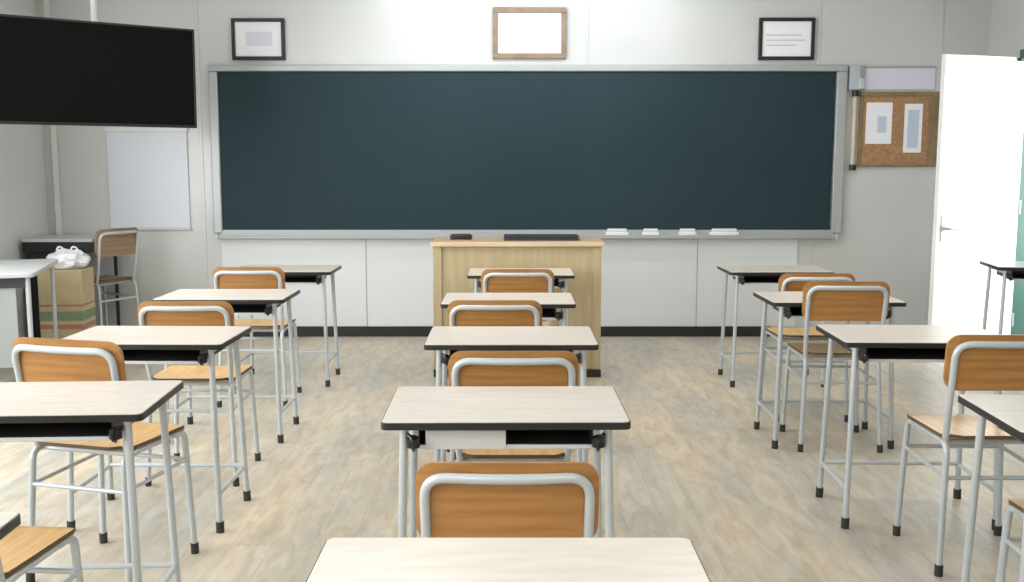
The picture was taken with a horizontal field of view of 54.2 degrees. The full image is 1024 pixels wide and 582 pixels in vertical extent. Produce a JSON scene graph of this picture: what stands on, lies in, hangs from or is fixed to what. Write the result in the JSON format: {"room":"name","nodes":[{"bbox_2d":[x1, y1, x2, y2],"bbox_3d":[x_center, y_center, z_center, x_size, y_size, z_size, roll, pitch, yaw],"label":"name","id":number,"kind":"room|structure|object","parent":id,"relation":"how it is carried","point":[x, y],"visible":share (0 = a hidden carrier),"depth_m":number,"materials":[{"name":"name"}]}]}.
{"room":"classroom","nodes":[
{"label":"classroom","id":0,"kind":"room"},
{"bbox_2d":[0,0,48,336],"bbox_3d":[-3.860,-0.450,2.967,0.120,2.980,10.400,0,7,0],"label":"wall","id":1,"kind":"structure","parent":0,"point":[23,194],"depth_m":7.73,"materials":[{"name":"white paint"}]},
{"bbox_2d":[0,336,1023,581],"bbox_3d":[1.260,1.067,3.159,10.320,0.080,10.600,0,7,0],"label":"floor","id":2,"kind":"structure","parent":0,"point":[692,463],"depth_m":4.60,"materials":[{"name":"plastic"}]},
{"bbox_2d":[0,512,20,539],"bbox_3d":[-1.275,0.827,1.773,0.660,0.746,0.432,0,7,-2],"label":"student desk","id":3,"kind":"object","parent":2,"relation":"on","point":[9,521],"visible":1,"depth_m":1.91,"materials":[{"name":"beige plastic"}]},
{"bbox_2d":[0,259,57,367],"bbox_3d":[-3.320,0.224,6.459,0.620,0.766,1.000,-2,7,-16],"label":"side table","id":4,"kind":"object","parent":2,"relation":"on","point":[14,274],"visible":0.73,"depth_m":6.08,"materials":[{"name":"grey laminate"}]},
{"bbox_2d":[0,526,83,581],"bbox_3d":[-1.347,0.699,2.454,0.419,0.828,0.456,1,7,5],"label":"chair","id":5,"kind":"object","parent":2,"relation":"on","point":[23,548],"visible":0.96,"depth_m":2.54,"materials":[{"name":"grey paint"}]},
{"bbox_2d":[37,267,95,338],"bbox_3d":[-3.275,0.162,7.378,0.312,0.660,0.262,-1,7,-4],"label":"carton","id":6,"kind":"object","parent":2,"relation":"on","point":[75,292],"visible":0.65,"depth_m":7.25,"materials":[{"name":"brown"}]},
{"bbox_2d":[46,246,90,269],"bbox_3d":[-3.260,-0.248,7.326,0.326,0.165,0.280,-1,7,-4],"label":"plastic bag","id":7,"kind":"object","parent":6,"relation":"on","point":[68,259],"visible":0.84,"depth_m":7.25,"materials":[{"name":"white plastic"}]},
{"bbox_2d":[22,234,120,337],"bbox_3d":[-3.490,-0.009,7.971,0.540,0.850,0.502,0,7,0],"label":"desk","id":8,"kind":"object","parent":2,"relation":"on","point":[39,247],"visible":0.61,"depth_m":7.71,"materials":[{"name":"black metal"}]},
{"bbox_2d":[0,380,183,581],"bbox_3d":[-1.345,0.678,2.953,0.660,0.746,0.432,0,7,-3],"label":"student desk","id":9,"kind":"object","parent":2,"relation":"on","point":[69,410],"visible":1,"depth_m":2.86,"materials":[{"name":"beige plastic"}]},
{"bbox_2d":[0,422,133,437],"bbox_3d":[-1.345,0.360,2.906,0.470,0.061,0.315,0,7,-3],"label":"tray","id":10,"kind":"object","parent":9,"relation":"on","point":[82,429],"depth_m":2.84,"materials":[{"name":"grey metal"}]},
{"bbox_2d":[12,337,198,581],"bbox_3d":[-1.407,0.558,3.470,0.419,0.853,0.456,2,7,15],"label":"chair","id":11,"kind":"object","parent":2,"relation":"on","point":[33,359],"visible":0.62,"depth_m":3.30,"materials":[{"name":"grey paint"}]},
{"bbox_2d":[94,227,138,325],"bbox_3d":[-3.200,-0.032,7.846,0.456,0.928,0.419,3,8,26],"label":"chair","id":12,"kind":"object","parent":2,"relation":"on","point":[118,241],"visible":0.71,"depth_m":7.75,"materials":[{"name":"brown wood"}]},
{"bbox_2d":[62,326,251,533],"bbox_3d":[-1.420,0.543,4.025,0.660,0.746,0.432,0,7,1],"label":"student desk","id":13,"kind":"object","parent":2,"relation":"on","point":[138,344],"visible":0.67,"depth_m":3.93,"materials":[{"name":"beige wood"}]},
{"bbox_2d":[122,347,225,360],"bbox_3d":[-1.420,0.225,3.977,0.470,0.061,0.315,0,7,1],"label":"tray","id":14,"kind":"object","parent":13,"relation":"on","point":[129,355],"depth_m":3.95,"materials":[{"name":"grey metal"}]},
{"bbox_2d":[137,301,260,486],"bbox_3d":[-1.420,0.433,4.562,0.419,0.828,0.456,0,7,0],"label":"chair","id":15,"kind":"object","parent":2,"relation":"on","point":[150,313],"visible":0.77,"depth_m":4.41,"materials":[{"name":"grey paint"}]},
{"bbox_2d":[152,289,299,442],"bbox_3d":[-1.478,0.385,5.270,0.660,0.746,0.432,0,7,0],"label":"student desk","id":16,"kind":"object","parent":2,"relation":"on","point":[243,301],"visible":0.71,"depth_m":5.20,"materials":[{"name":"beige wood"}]},
{"bbox_2d":[231,304,280,312],"bbox_3d":[-1.478,0.068,5.222,0.470,0.061,0.315,0,7,0],"label":"tray","id":17,"kind":"object","parent":16,"relation":"on","point":[238,308],"depth_m":5.24,"materials":[{"name":"grey metal"}]},
{"bbox_2d":[212,267,301,407],"bbox_3d":[-1.525,0.251,6.001,0.419,0.828,0.456,0,7,0],"label":"chair","id":18,"kind":"object","parent":2,"relation":"on","point":[223,277],"visible":0.7,"depth_m":5.79,"materials":[{"name":"grey paint"}]},
{"bbox_2d":[236,265,341,386],"bbox_3d":[-1.475,0.221,6.569,0.660,0.746,0.432,0,7,0],"label":"student desk","id":19,"kind":"object","parent":2,"relation":"on","point":[294,274],"visible":0.58,"depth_m":6.57,"materials":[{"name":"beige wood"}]},
{"bbox_2d":[285,275,325,281],"bbox_3d":[-1.475,-0.097,6.522,0.470,0.061,0.315,0,7,0],"label":"tray","id":20,"kind":"object","parent":19,"relation":"on","point":[288,278],"depth_m":6.62,"materials":[{"name":"grey metal"}]},
{"bbox_2d":[447,300,541,461],"bbox_3d":[-0.076,0.429,4.592,0.419,0.828,0.456,0,7,0],"label":"chair","id":21,"kind":"object","parent":2,"relation":"on","point":[459,312],"visible":0.21,"depth_m":4.37,"materials":[{"name":"grey paint"}]},
{"bbox_2d":[381,386,630,537],"bbox_3d":[-0.018,0.687,2.884,0.660,0.746,0.432,0,7,-1],"label":"student desk","id":22,"kind":"object","parent":2,"relation":"on","point":[436,417],"visible":0.97,"depth_m":2.71,"materials":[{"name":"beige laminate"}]},
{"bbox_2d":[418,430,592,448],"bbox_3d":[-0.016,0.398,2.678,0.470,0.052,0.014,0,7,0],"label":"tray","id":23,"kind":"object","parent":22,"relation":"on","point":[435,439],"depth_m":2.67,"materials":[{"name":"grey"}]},
{"bbox_2d":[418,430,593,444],"bbox_3d":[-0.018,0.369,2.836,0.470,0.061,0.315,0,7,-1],"label":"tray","id":24,"kind":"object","parent":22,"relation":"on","point":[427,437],"depth_m":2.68,"materials":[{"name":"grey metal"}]},
{"bbox_2d":[415,462,598,537],"bbox_3d":[-0.010,0.733,2.304,0.390,0.799,0.424,0,7,0],"label":"chair","id":25,"kind":"object","parent":2,"relation":"on","point":[454,499],"visible":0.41,"depth_m":2.10,"materials":[{"name":"brown wood"}]},
{"bbox_2d":[306,538,710,581],"bbox_3d":[-0.006,0.843,1.648,0.660,0.746,0.432,0,7,0],"label":"student desk","id":26,"kind":"object","parent":2,"relation":"on","point":[339,559],"visible":1,"depth_m":1.71,"materials":[{"name":"beige laminate"}]},
{"bbox_2d":[441,293,575,451],"bbox_3d":[-0.018,0.406,5.111,0.660,0.746,0.432,0,7,0],"label":"student desk","id":27,"kind":"object","parent":2,"relation":"on","point":[549,302],"visible":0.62,"depth_m":5.05,"materials":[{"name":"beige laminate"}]},
{"bbox_2d":[542,308,555,316],"bbox_3d":[-0.018,0.088,5.063,0.470,0.061,0.315,0,7,0],"label":"tray","id":28,"kind":"object","parent":27,"relation":"on","point":[546,312],"depth_m":5.07,"materials":[{"name":"grey metal"}]},
{"bbox_2d":[424,326,598,462],"bbox_3d":[-0.003,0.544,4.015,0.660,0.746,0.432,0,7,0],"label":"student desk","id":29,"kind":"object","parent":2,"relation":"on","point":[441,339],"visible":0.6,"depth_m":3.88,"materials":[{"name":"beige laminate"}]},
{"bbox_2d":[450,350,572,355],"bbox_3d":[-0.003,0.226,3.967,0.470,0.061,0.315,0,7,0],"label":"tray","id":30,"kind":"object","parent":29,"relation":"on","point":[451,351],"depth_m":4.06,"materials":[{"name":"grey metal"}]},
{"bbox_2d":[448,351,578,461],"bbox_3d":[0.005,0.579,3.407,0.419,0.828,0.456,0,7,0],"label":"chair","id":31,"kind":"object","parent":2,"relation":"on","point":[465,368],"visible":0.41,"depth_m":3.19,"materials":[{"name":"grey paint"}]},
{"bbox_2d":[430,237,603,376],"bbox_3d":[0.035,0.098,6.889,1.148,0.908,0.495,0,7,0],"label":"lectern","id":32,"kind":"object","parent":2,"relation":"on","point":[453,260],"visible":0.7,"depth_m":6.64,"materials":[{"name":"brown wood"}]},
{"bbox_2d":[450,234,471,239],"bbox_3d":[-0.348,-0.372,6.837,0.150,0.038,0.070,0,7,0],"label":"pencil case","id":33,"kind":"object","parent":32,"relation":"on","point":[452,236],"visible":1,"depth_m":6.80,"materials":[{"name":"black plastic"}]},
{"bbox_2d":[504,234,579,240],"bbox_3d":[0.200,-0.367,6.838,0.510,0.028,0.240,0,7,0],"label":"folder","id":34,"kind":"object","parent":32,"relation":"on","point":[507,237],"visible":1,"depth_m":6.73,"materials":[{"name":"grey plastic"}]},
{"bbox_2d":[481,269,553,325],"bbox_3d":[0.032,0.265,5.892,0.419,0.828,0.456,0,7,0],"label":"chair","id":35,"kind":"object","parent":2,"relation":"on","point":[492,280],"visible":0.27,"depth_m":5.67,"materials":[{"name":"grey paint"}]},
{"bbox_2d":[467,268,574,325],"bbox_3d":[0.055,0.246,6.371,0.660,0.746,0.432,0,7,0],"label":"student desk","id":36,"kind":"object","parent":2,"relation":"on","point":[563,274],"visible":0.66,"depth_m":6.18,"materials":[{"name":"beige laminate"}]},
{"bbox_2d":[554,279,558,285],"bbox_3d":[0.055,-0.072,6.323,0.470,0.061,0.315,0,7,0],"label":"tray","id":37,"kind":"object","parent":36,"relation":"on","point":[556,281],"depth_m":6.29,"materials":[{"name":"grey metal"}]},
{"bbox_2d":[717,265,833,386],"bbox_3d":[1.705,0.223,6.555,0.660,0.746,0.432,0,7,0],"label":"student desk","id":38,"kind":"object","parent":2,"relation":"on","point":[742,274],"visible":0.59,"depth_m":6.45,"materials":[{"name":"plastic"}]},
{"bbox_2d":[733,275,780,282],"bbox_3d":[1.705,-0.095,6.507,0.470,0.061,0.315,0,7,0],"label":"tray","id":39,"kind":"object","parent":38,"relation":"on","point":[748,278],"depth_m":6.57,"materials":[{"name":"grey metal"}]},
{"bbox_2d":[761,273,854,421],"bbox_3d":[1.665,0.292,5.674,0.419,0.828,0.456,0,7,0],"label":"chair","id":40,"kind":"object","parent":2,"relation":"on","point":[788,281],"visible":0.42,"depth_m":5.53,"materials":[{"name":"grey paint"}]},
{"bbox_2d":[753,291,906,448],"bbox_3d":[1.612,0.399,5.166,0.660,0.746,0.432,0,7,0],"label":"student desk","id":41,"kind":"object","parent":2,"relation":"on","point":[788,304],"visible":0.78,"depth_m":5.03,"materials":[{"name":"metal"}]},
{"bbox_2d":[773,307,802,315],"bbox_3d":[1.612,0.081,5.118,0.470,0.061,0.315,0,7,0],"label":"tray","id":42,"kind":"object","parent":41,"relation":"on","point":[796,311],"depth_m":5.13,"materials":[{"name":"grey metal"}]},
{"bbox_2d":[780,281,889,452],"bbox_3d":[1.634,0.355,5.082,0.419,0.853,0.456,0,7,2],"label":"chair","id":43,"kind":"object","parent":2,"relation":"on","point":[822,300],"visible":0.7,"depth_m":4.88,"materials":[{"name":"grey paint"}]},
{"bbox_2d":[816,324,1001,530],"bbox_3d":[1.605,0.539,4.054,0.660,0.746,0.432,0,7,2],"label":"student desk","id":44,"kind":"object","parent":2,"relation":"on","point":[870,343],"visible":0.73,"depth_m":3.98,"materials":[{"name":"beige wood"}]},
{"bbox_2d":[842,346,945,358],"bbox_3d":[1.605,0.221,4.007,0.470,0.061,0.315,0,7,2],"label":"tray","id":45,"kind":"object","parent":44,"relation":"on","point":[874,353],"depth_m":3.99,"materials":[{"name":"grey metal"}]},
{"bbox_2d":[893,335,1023,576],"bbox_3d":[1.675,0.545,3.589,0.419,0.849,0.456,0,7,0],"label":"chair","id":46,"kind":"object","parent":2,"relation":"on","point":[972,362],"visible":0.79,"depth_m":3.44,"materials":[{"name":"grey paint"}]},
{"bbox_2d":[958,394,1023,581],"bbox_3d":[1.628,0.702,2.765,0.660,0.746,0.432,0,7,3],"label":"student desk","id":47,"kind":"object","parent":2,"relation":"on","point":[1006,412],"visible":1,"depth_m":2.89,"materials":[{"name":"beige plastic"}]},
{"bbox_2d":[980,261,1023,334],"bbox_3d":[3.415,0.216,6.478,0.660,0.779,0.432,1,7,10],"label":"student desk","id":48,"kind":"object","parent":2,"relation":"on","point":[1010,270],"visible":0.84,"depth_m":6.42,"materials":[{"name":"black plastic"}]},
{"bbox_2d":[996,271,1023,278],"bbox_3d":[3.414,-0.116,6.429,0.470,0.064,0.315,1,7,10],"label":"tray","id":49,"kind":"object","parent":48,"relation":"on","point":[1016,274],"depth_m":6.53,"materials":[{"name":"grey metal"}]},
{"bbox_2d":[996,498,1023,581],"bbox_3d":[1.600,0.672,2.667,0.419,0.828,0.456,0,7,0],"label":"chair","id":50,"kind":"object","parent":2,"relation":"on","point":[1016,505],"visible":0.99,"depth_m":2.86,"materials":[{"name":"grey paint"}]},
{"bbox_2d":[35,0,990,326],"bbox_3d":[1.260,-1.110,8.185,10.320,2.980,0.120,0,7,0],"label":"wall","id":51,"kind":"structure","parent":0,"point":[884,236],"depth_m":8.02,"materials":[{"name":"paint"}]},
{"bbox_2d":[43,0,62,233],"bbox_3d":[-3.705,-1.487,8.061,0.056,2.120,0.031,0,7,0],"label":"duct","id":52,"kind":"object","parent":51,"relation":"attached to","point":[46,3],"visible":0.43,"depth_m":8.12,"materials":[{"name":"white metal"}]},
{"bbox_2d":[104,126,191,229],"bbox_3d":[-2.957,-0.950,8.129,0.670,0.912,0.030,0,7,0],"label":"notice board","id":53,"kind":"object","parent":51,"relation":"attached to","point":[148,171],"visible":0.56,"depth_m":8.13,"materials":[{"name":"white"}]},
{"bbox_2d":[194,0,207,288],"bbox_3d":[-2.520,-1.146,8.117,0.024,2.890,0.006,0,7,0],"label":"trim","id":54,"kind":"structure","parent":51,"relation":"attached to","point":[195,1],"depth_m":8.11,"materials":[{"name":"paint"}]},
{"bbox_2d":[231,18,285,59],"bbox_3d":[-2.027,-2.013,7.994,0.425,0.326,0.030,0,7,0],"label":"picture frame","id":55,"kind":"object","parent":51,"relation":"attached to","point":[251,38],"visible":1,"depth_m":7.99,"materials":[{"name":"black"}]},
{"bbox_2d":[235,22,281,55],"bbox_3d":[-2.027,-2.013,7.998,0.369,0.270,0.010,0,7,0],"label":"print","id":56,"kind":"object","parent":55,"relation":"attached to","point":[251,38],"depth_m":7.99,"materials":[{"name":"white paper"}]},
{"bbox_2d":[244,326,769,336],"bbox_3d":[-0.125,0.335,8.297,4.530,0.085,0.020,0,7,0],"label":"baseboard","id":57,"kind":"structure","parent":51,"relation":"attached to","point":[302,331],"depth_m":8.29,"materials":[{"name":"black"}]},
{"bbox_2d":[221,239,797,325],"bbox_3d":[-0.020,-0.082,8.249,4.734,0.755,0.012,0,7,0],"label":"wall panel","id":58,"kind":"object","parent":51,"relation":"attached to","point":[645,282],"depth_m":8.24,"materials":[{"name":"white"}]},
{"bbox_2d":[208,65,847,238],"bbox_3d":[0.128,-1.117,8.070,5.120,1.393,0.105,0,7,0],"label":"chalkboard","id":59,"kind":"object","parent":51,"relation":"attached to","point":[298,151],"visible":0.98,"depth_m":8.09,"materials":[{"name":"teal metal"}]},
{"bbox_2d":[606,229,628,234],"bbox_3d":[0.855,-0.477,8.138,0.185,0.062,0.045,0,7,0],"label":"eraser","id":60,"kind":"object","parent":59,"relation":"on","point":[609,231],"visible":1,"depth_m":8.12,"materials":[{"name":"white fabric"}]},
{"bbox_2d":[642,229,658,234],"bbox_3d":[1.129,-0.477,8.138,0.135,0.062,0.045,0,7,0],"label":"eraser","id":61,"kind":"object","parent":59,"relation":"on","point":[646,231],"visible":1,"depth_m":8.12,"materials":[{"name":"white fabric"}]},
{"bbox_2d":[678,229,696,234],"bbox_3d":[1.428,-0.477,8.138,0.145,0.062,0.045,0,7,0],"label":"eraser","id":62,"kind":"object","parent":59,"relation":"on","point":[682,231],"visible":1,"depth_m":8.12,"materials":[{"name":"white fabric"}]},
{"bbox_2d":[709,229,738,234],"bbox_3d":[1.726,-0.477,8.138,0.235,0.062,0.045,0,7,0],"label":"eraser","id":63,"kind":"object","parent":59,"relation":"on","point":[714,231],"visible":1,"depth_m":8.12,"materials":[{"name":"white fabric"}]},
{"bbox_2d":[493,7,566,58],"bbox_3d":[0.140,-2.059,7.988,0.590,0.400,0.030,0,7,0],"label":"picture frame","id":64,"kind":"object","parent":51,"relation":"attached to","point":[518,32],"visible":1,"depth_m":7.99,"materials":[{"name":"brown wood"}]},
{"bbox_2d":[498,13,560,52],"bbox_3d":[0.140,-2.060,7.992,0.506,0.316,0.010,0,7,0],"label":"print","id":65,"kind":"object","parent":64,"relation":"attached to","point":[517,32],"depth_m":7.99,"materials":[{"name":"white paper"}]},
{"bbox_2d":[585,0,588,64],"bbox_3d":[0.600,-2.188,7.986,0.024,0.790,0.006,0,7,0],"label":"trim","id":66,"kind":"structure","parent":51,"relation":"attached to","point":[587,1],"depth_m":8.00,"materials":[{"name":"paint"}]},
{"bbox_2d":[758,18,815,59],"bbox_3d":[2.195,-2.015,7.994,0.446,0.330,0.030,0,7,0],"label":"picture frame","id":67,"kind":"object","parent":51,"relation":"attached to","point":[778,38],"visible":1,"depth_m":7.99,"materials":[{"name":"black"}]},
{"bbox_2d":[809,0,821,325],"bbox_3d":[2.460,-1.146,8.117,0.024,2.890,0.006,0,7,0],"label":"trim","id":68,"kind":"structure","parent":51,"relation":"attached to","point":[820,1],"depth_m":8.01,"materials":[{"name":"paint"}]},
{"bbox_2d":[849,90,858,169],"bbox_3d":[2.762,-1.295,8.073,0.056,0.635,0.056,0,7,0],"label":"stick","id":69,"kind":"object","parent":51,"relation":"attached to","point":[855,93],"visible":1,"depth_m":8.07,"materials":[{"name":"beige wood"}]},
{"bbox_2d":[847,65,864,89],"bbox_3d":[2.765,-1.708,8.012,0.130,0.190,0.072,0,7,0],"label":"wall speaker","id":70,"kind":"object","parent":51,"relation":"attached to","point":[856,73],"visible":1,"depth_m":7.99,"materials":[{"name":"grey plastic"}]},
{"bbox_2d":[857,92,939,166],"bbox_3d":[3.122,-1.306,8.086,0.636,0.600,0.026,0,7,0],"label":"cork board","id":71,"kind":"object","parent":51,"relation":"attached to","point":[868,155],"visible":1,"depth_m":8.09,"materials":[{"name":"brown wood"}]},
{"bbox_2d":[865,102,892,143],"bbox_3d":[2.962,-1.354,8.069,0.210,0.330,0.015,0,7,0],"label":"paper sheet","id":72,"kind":"object","parent":71,"relation":"attached to","point":[878,130],"visible":1,"depth_m":8.07,"materials":[{"name":"white paper"}]},
{"bbox_2d":[877,116,886,132],"bbox_3d":[2.987,-1.345,8.074,0.070,0.130,0.001,0,7,0],"label":"print","id":73,"kind":"object","parent":72,"relation":"attached to","point":[881,120],"depth_m":8.07,"materials":[{"name":"blue paper"}]},
{"bbox_2d":[903,104,922,152],"bbox_3d":[3.240,-1.314,8.074,0.145,0.390,0.015,0,7,0],"label":"paper sheet","id":74,"kind":"object","parent":71,"relation":"attached to","point":[913,116],"visible":1,"depth_m":8.08,"materials":[{"name":"white paper"}]},
{"bbox_2d":[906,110,919,147],"bbox_3d":[3.240,-1.310,8.079,0.090,0.300,0.001,0,7,0],"label":"print","id":75,"kind":"object","parent":74,"relation":"attached to","point":[912,116],"depth_m":8.08,"materials":[{"name":"blue paper"}]},
{"bbox_2d":[864,66,935,89],"bbox_3d":[3.115,-1.714,8.040,0.580,0.185,0.016,0,7,0],"label":"strip","id":76,"kind":"object","parent":51,"relation":"attached to","point":[876,77],"visible":1,"depth_m":8.04,"materials":[{"name":"white"}]},
{"bbox_2d":[925,0,944,324],"bbox_3d":[3.440,-1.146,8.117,0.024,2.890,0.006,0,7,0],"label":"trim","id":77,"kind":"structure","parent":51,"relation":"attached to","point":[943,1],"depth_m":8.16,"materials":[{"name":"paint"}]},
{"bbox_2d":[988,0,1023,56],"bbox_3d":[3.880,-0.450,2.967,0.120,2.980,10.400,0,7,0],"label":"wall","id":78,"kind":"structure","parent":0,"point":[1006,31],"depth_m":7.72,"materials":[{"name":"paint"}]},
{"bbox_2d":[928,54,1023,334],"bbox_3d":[3.442,-0.612,7.343,0.771,2.187,0.102,-3,8,-20],"label":"door","id":79,"kind":"structure","parent":78,"relation":"in","point":[977,204],"depth_m":7.32,"materials":[{"name":"white paint"}]},
{"bbox_2d":[1010,49,1023,334],"bbox_3d":[3.875,-0.616,7.129,0.170,2.265,0.960,0,7,0],"label":"trim","id":80,"kind":"structure","parent":78,"relation":"attached to","point":[1017,328],"depth_m":7.60,"materials":[{"name":"teal"}]},
{"bbox_3d":[0.010,-1.978,2.774,7.820,0.100,10.600,0,7,0],"label":"ceiling","id":81,"kind":"structure","parent":0,"visible":0},
{"bbox_2d":[90,0,97,21],"bbox_3d":[-2.863,-1.919,6.915,0.256,1.056,0.179,4,8,29],"label":"pole","id":82,"kind":"object","parent":81,"relation":"attached to","point":[93,3],"depth_m":6.91,"materials":[{"name":"white metal"}]},
{"bbox_2d":[0,14,196,127],"bbox_3d":[-2.800,-1.463,6.761,1.300,0.688,0.108,-5,10,-36],"label":"television","id":83,"kind":"object","parent":82,"relation":"attached to","point":[54,71],"visible":1,"depth_m":6.70,"materials":[{"name":"black plastic"}]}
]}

